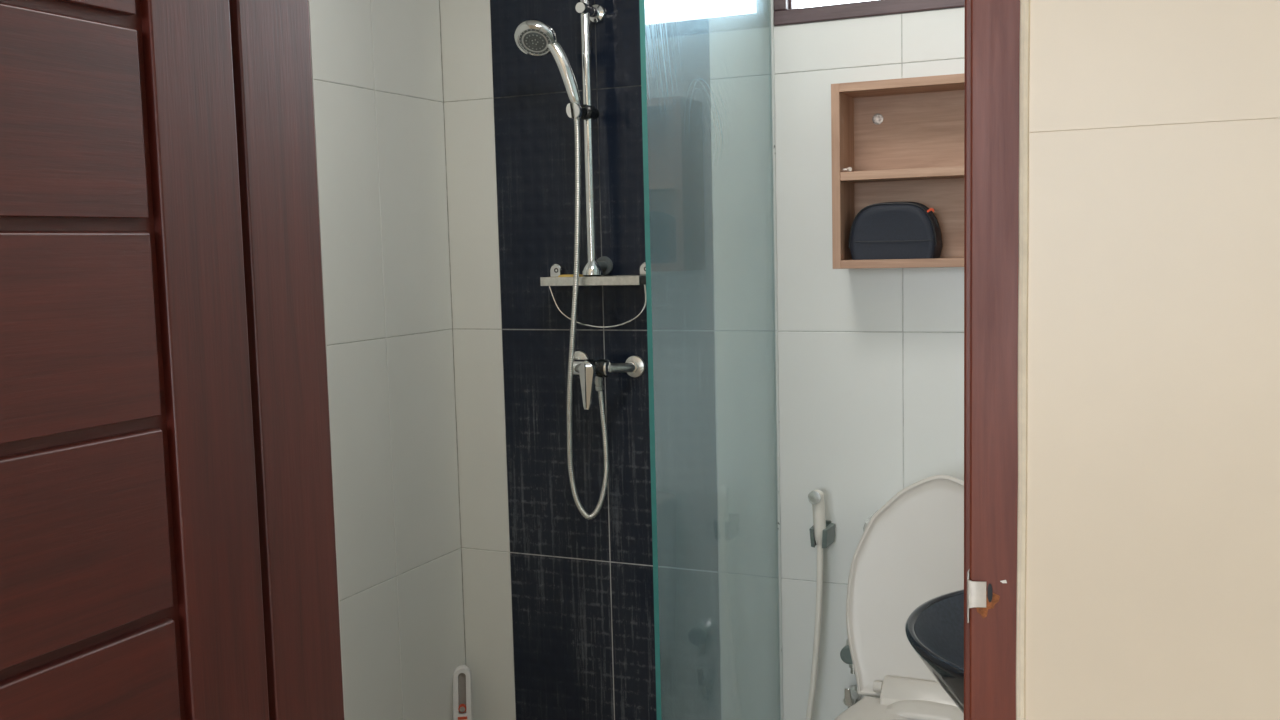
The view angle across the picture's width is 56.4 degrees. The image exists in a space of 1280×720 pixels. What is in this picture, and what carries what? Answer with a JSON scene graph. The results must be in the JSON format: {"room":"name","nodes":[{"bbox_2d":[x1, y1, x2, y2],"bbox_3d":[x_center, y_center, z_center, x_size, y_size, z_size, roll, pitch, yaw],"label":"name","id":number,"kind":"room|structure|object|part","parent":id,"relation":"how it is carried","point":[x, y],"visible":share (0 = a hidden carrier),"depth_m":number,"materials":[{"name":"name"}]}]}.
{"room":"hallway","nodes":[
{"label":"hallway","id":0,"kind":"room"},
{"bbox_2d":[310,0,465,719],"bbox_3d":[-0.904,-0.043,2.467,0.120,2.520,1.687,1,6,24],"label":"wall","id":1,"kind":"structure","parent":0,"point":[377,64],"depth_m":2.96,"materials":[{"name":"tile"}]},
{"bbox_2d":[439,0,964,719],"bbox_3d":[0.426,-0.114,2.869,2.215,2.520,0.151,1,6,24],"label":"wall","id":2,"kind":"structure","parent":0,"point":[558,603],"depth_m":2.95,"materials":[{"name":"tile"}]},
{"bbox_2d":[566,0,612,276],"bbox_3d":[-0.126,-0.568,2.913,0.052,0.726,0.136,1,6,24],"label":"shower rail","id":3,"kind":"object","parent":2,"relation":"attached to","point":[596,13],"visible":1,"depth_m":2.91,"materials":[{"name":"silver metal"}]},
{"bbox_2d":[514,19,579,115],"bbox_3d":[-0.225,-0.694,2.845,0.146,0.225,0.092,1,6,24],"label":"shower","id":4,"kind":"object","parent":3,"relation":"attached to","point":[533,37],"visible":1,"depth_m":2.84,"materials":[{"name":"silver metal"}]},
{"bbox_3d":[-0.187,-0.694,2.852,0.085,0.161,0.033,-1,6,8],"label":"handle","id":5,"kind":"part","parent":4,"relation":"part of","materials":[{"name":"silver metal"}]},
{"bbox_3d":[-0.133,-0.847,2.885,0.028,0.028,0.054,1,6,24],"label":"bracket knob","id":6,"kind":"part","parent":3,"relation":"part of","materials":[{"name":"silver metal"}]},
{"bbox_2d":[582,261,602,276],"bbox_3d":[-0.118,-0.225,2.944,0.051,0.038,0.051,1,6,24],"label":"bracket","id":7,"kind":"object","parent":3,"relation":"attached to","point":[591,268],"depth_m":2.93,"materials":[{"name":"silver metal"}]},
{"bbox_2d":[540,262,653,327],"bbox_3d":[-0.104,-0.162,2.968,0.308,0.157,0.096,1,6,24],"label":"shower shelf","id":8,"kind":"object","parent":2,"relation":"attached to","point":[556,270],"visible":0.85,"depth_m":2.93,"materials":[{"name":"chrome"},{"name":"pale grey plastic"}]},
{"bbox_2d":[558,274,582,276],"bbox_3d":[-0.173,-0.206,2.982,0.058,0.014,0.048,1,6,24],"label":"soap bar","id":9,"kind":"object","parent":8,"relation":"on","point":[565,275],"visible":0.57,"depth_m":2.97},
{"bbox_2d":[573,351,644,409],"bbox_3d":[-0.110,0.050,2.971,0.211,0.132,0.136,1,6,24],"label":"mixer tap","id":10,"kind":"object","parent":2,"relation":"attached to","point":[590,371],"visible":0.88,"depth_m":2.93,"materials":[{"name":"silver metal"}]},
{"bbox_3d":[-0.128,0.061,2.920,0.045,0.120,0.022,1,6,24],"label":"lever","id":11,"kind":"part","parent":10,"relation":"part of","materials":[{"name":"silver metal"}]},
{"bbox_2d":[567,116,608,519],"bbox_3d":[-0.137,-0.093,2.935,0.105,0.996,0.067,-2,5,-1],"label":"shower hose","id":12,"kind":"object","parent":10,"relation":"attached to","point":[581,509],"visible":1,"depth_m":2.93,"materials":[{"name":"silver metal"}]},
{"bbox_2d":[595,377,603,390],"bbox_3d":[-0.102,0.055,2.970,0.021,0.045,0.024,1,6,24],"label":"connector","id":13,"kind":"object","parent":10,"relation":"attached to","point":[599,386],"depth_m":2.96,"materials":[{"name":"silver metal"}]},
{"bbox_2d":[639,0,782,719],"bbox_3d":[0.175,0.136,2.525,0.020,2.060,0.734,1,6,24],"label":"screen","id":14,"kind":"object","parent":2,"relation":"attached to","point":[641,2],"visible":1,"depth_m":2.22,"materials":[{"name":"clear glass"}]},
{"bbox_3d":[0.173,0.134,2.524,0.010,2.056,0.732,1,6,24],"label":"pane","id":15,"kind":"part","parent":14,"relation":"part of","materials":[{"name":"clear glass"}]},
{"bbox_2d":[809,520,834,547],"bbox_3d":[0.427,0.408,2.798,0.047,0.049,0.080,1,6,24],"label":"holder","id":16,"kind":"object","parent":2,"relation":"attached to","point":[828,535],"visible":0.72,"depth_m":2.77,"materials":[{"name":"grey plastic"}]},
{"bbox_2d":[806,545,822,719],"bbox_3d":[0.439,0.717,2.816,0.112,0.582,0.028,-1,6,8],"label":"hose","id":17,"kind":"object","parent":16,"relation":"hanging from","point":[819,586],"visible":1,"depth_m":2.80,"materials":[{"name":"beige plastic"}]},
{"bbox_2d":[808,490,825,544],"bbox_3d":[0.412,0.365,2.769,0.033,0.131,0.044,2,6,31],"label":"bidet sprayer","id":18,"kind":"object","parent":16,"relation":"in","point":[816,497],"visible":0.98,"depth_m":2.76,"materials":[{"name":"beige plastic"}]},
{"bbox_2d":[840,638,854,673],"bbox_3d":[0.499,0.694,2.797,0.054,0.083,0.079,1,6,24],"label":"angle valve","id":19,"kind":"object","parent":2,"relation":"attached to","point":[845,655],"visible":0.42,"depth_m":2.76,"materials":[{"name":"silver metal"}]},
{"bbox_3d":[0.486,0.683,2.767,0.043,0.043,0.016,1,6,24],"label":"knob","id":20,"kind":"part","parent":19,"relation":"part of","materials":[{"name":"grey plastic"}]},
{"bbox_2d":[849,664,854,673],"bbox_3d":[0.501,0.709,2.803,0.023,0.052,0.023,1,6,24],"label":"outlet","id":21,"kind":"object","parent":19,"relation":"attached to","point":[851,667],"depth_m":2.80,"materials":[{"name":"silver metal"}]},
{"bbox_2d":[843,686,861,708],"bbox_3d":[0.498,0.806,2.813,0.034,0.092,0.074,1,6,24],"label":"angle valve","id":22,"kind":"object","parent":2,"relation":"attached to","point":[851,695],"visible":0.72,"depth_m":2.79,"materials":[{"name":"silver metal"}]},
{"bbox_3d":[0.485,0.785,2.784,0.016,0.044,0.016,1,6,24],"label":"lever","id":23,"kind":"part","parent":22,"relation":"part of","materials":[{"name":"silver metal"}]},
{"bbox_2d":[773,0,964,25],"bbox_3d":[0.763,-1.005,2.592,0.962,0.471,0.106,1,6,24],"label":"window","id":24,"kind":"structure","parent":2,"relation":"in","point":[786,12],"depth_m":2.69,"materials":[{"name":"brown wood"}]},
{"bbox_2d":[831,73,963,268],"bbox_3d":[0.629,-0.403,2.588,0.400,0.400,0.138,1,6,24],"label":"wall shelf","id":25,"kind":"object","parent":2,"relation":"attached to","point":[902,139],"visible":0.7,"depth_m":2.63,"materials":[{"name":"brown wood"}]},
{"bbox_3d":[0.455,-0.406,2.666,0.018,0.400,0.138,1,6,24],"label":"panel","id":26,"kind":"part","parent":25,"relation":"part of","materials":[{"name":"brown wood"}]},
{"bbox_2d":[848,202,941,259],"bbox_3d":[0.562,-0.285,2.625,0.192,0.124,0.097,1,6,24],"label":"bag","id":27,"kind":"object","parent":25,"relation":"on","point":[886,230],"visible":1,"depth_m":2.58,"materials":[{"name":"black fabric"}]},
{"bbox_3d":[0.624,-0.593,2.570,0.363,0.018,0.138,1,6,24],"label":"panel","id":28,"kind":"part","parent":25,"relation":"part of","materials":[{"name":"brown wood"}]},
{"bbox_3d":[0.634,-0.213,2.606,0.363,0.018,0.138,1,6,24],"label":"panel","id":29,"kind":"part","parent":25,"relation":"part of","materials":[{"name":"brown wood"}]},
{"bbox_2d":[1016,0,1279,719],"bbox_3d":[0.266,0.060,1.085,4.800,2.520,0.122,1,6,24],"label":"wall","id":30,"kind":"structure","parent":0,"point":[1148,514],"depth_m":0.95,"materials":[{"name":"beige tile"}]},
{"bbox_2d":[0,0,268,719],"bbox_3d":[-0.599,0.300,0.999,0.040,2.038,0.794,1,6,24],"label":"door","id":31,"kind":"structure","parent":30,"relation":"in","point":[131,580],"depth_m":1.16,"materials":[{"name":"brown wood"}]},
{"bbox_3d":[-0.605,0.287,0.994,0.024,1.810,0.583,1,6,24],"label":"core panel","id":32,"kind":"part","parent":31,"relation":"part of","materials":[{"name":"brown wood"}]},
{"bbox_2d":[229,0,1019,719],"bbox_3d":[-0.048,0.239,1.246,0.870,2.110,0.124,1,6,24],"label":"trim","id":33,"kind":"structure","parent":30,"relation":"attached to","point":[271,40],"depth_m":1.33,"materials":[{"name":"brown wood"}]},
{"bbox_3d":[0.290,0.203,1.045,0.002,0.045,0.037,1,6,24],"label":"strike plate","id":34,"kind":"part","parent":33,"relation":"part of","materials":[{"name":"metal"}]},
{"bbox_3d":[-0.154,1.441,0.204,4.800,0.080,5.765,1,6,24],"label":"floor","id":35,"kind":"structure","parent":0,"visible":0},
{"bbox_2d":[453,665,471,719],"bbox_3d":[-0.479,0.975,3.209,0.100,0.291,0.081,-2,5,-6],"label":"brush","id":36,"kind":"object","parent":35,"relation":"on","point":[462,680],"depth_m":3.21,"materials":[{"name":"white plastic"}]},
{"bbox_2d":[834,475,963,719],"bbox_3d":[0.573,0.714,2.381,0.392,0.917,0.759,1,6,24],"label":"toilet","id":37,"kind":"object","parent":35,"relation":"on","point":[909,553],"visible":0.62,"depth_m":2.51,"materials":[{"name":"white ceramic"}]},
{"bbox_3d":[0.683,0.364,2.611,0.364,0.033,0.183,1,6,24],"label":"cistern lid","id":38,"kind":"part","parent":37,"relation":"part of","materials":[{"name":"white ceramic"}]},
{"bbox_3d":[0.512,0.739,2.246,0.353,0.026,0.460,1,6,24],"label":"seat","id":39,"kind":"part","parent":37,"relation":"part of","materials":[{"name":"white plastic"}]},
{"bbox_3d":[1.031,-0.014,1.663,0.120,2.520,1.569,1,6,24],"label":"wall","id":40,"kind":"structure","parent":0,"visible":0},
{"bbox_3d":[0.698,0.615,1.581,0.399,0.140,0.720,1,6,24],"label":"countertop","id":41,"kind":"structure","parent":40,"relation":"attached to","visible":0},
{"bbox_2d":[905,589,963,713],"bbox_3d":[0.618,0.455,1.622,0.503,0.174,0.503,1,6,24],"label":"basin","id":42,"kind":"object","parent":41,"relation":"in","point":[934,629],"visible":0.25,"depth_m":1.72,"materials":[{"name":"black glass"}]}
]}

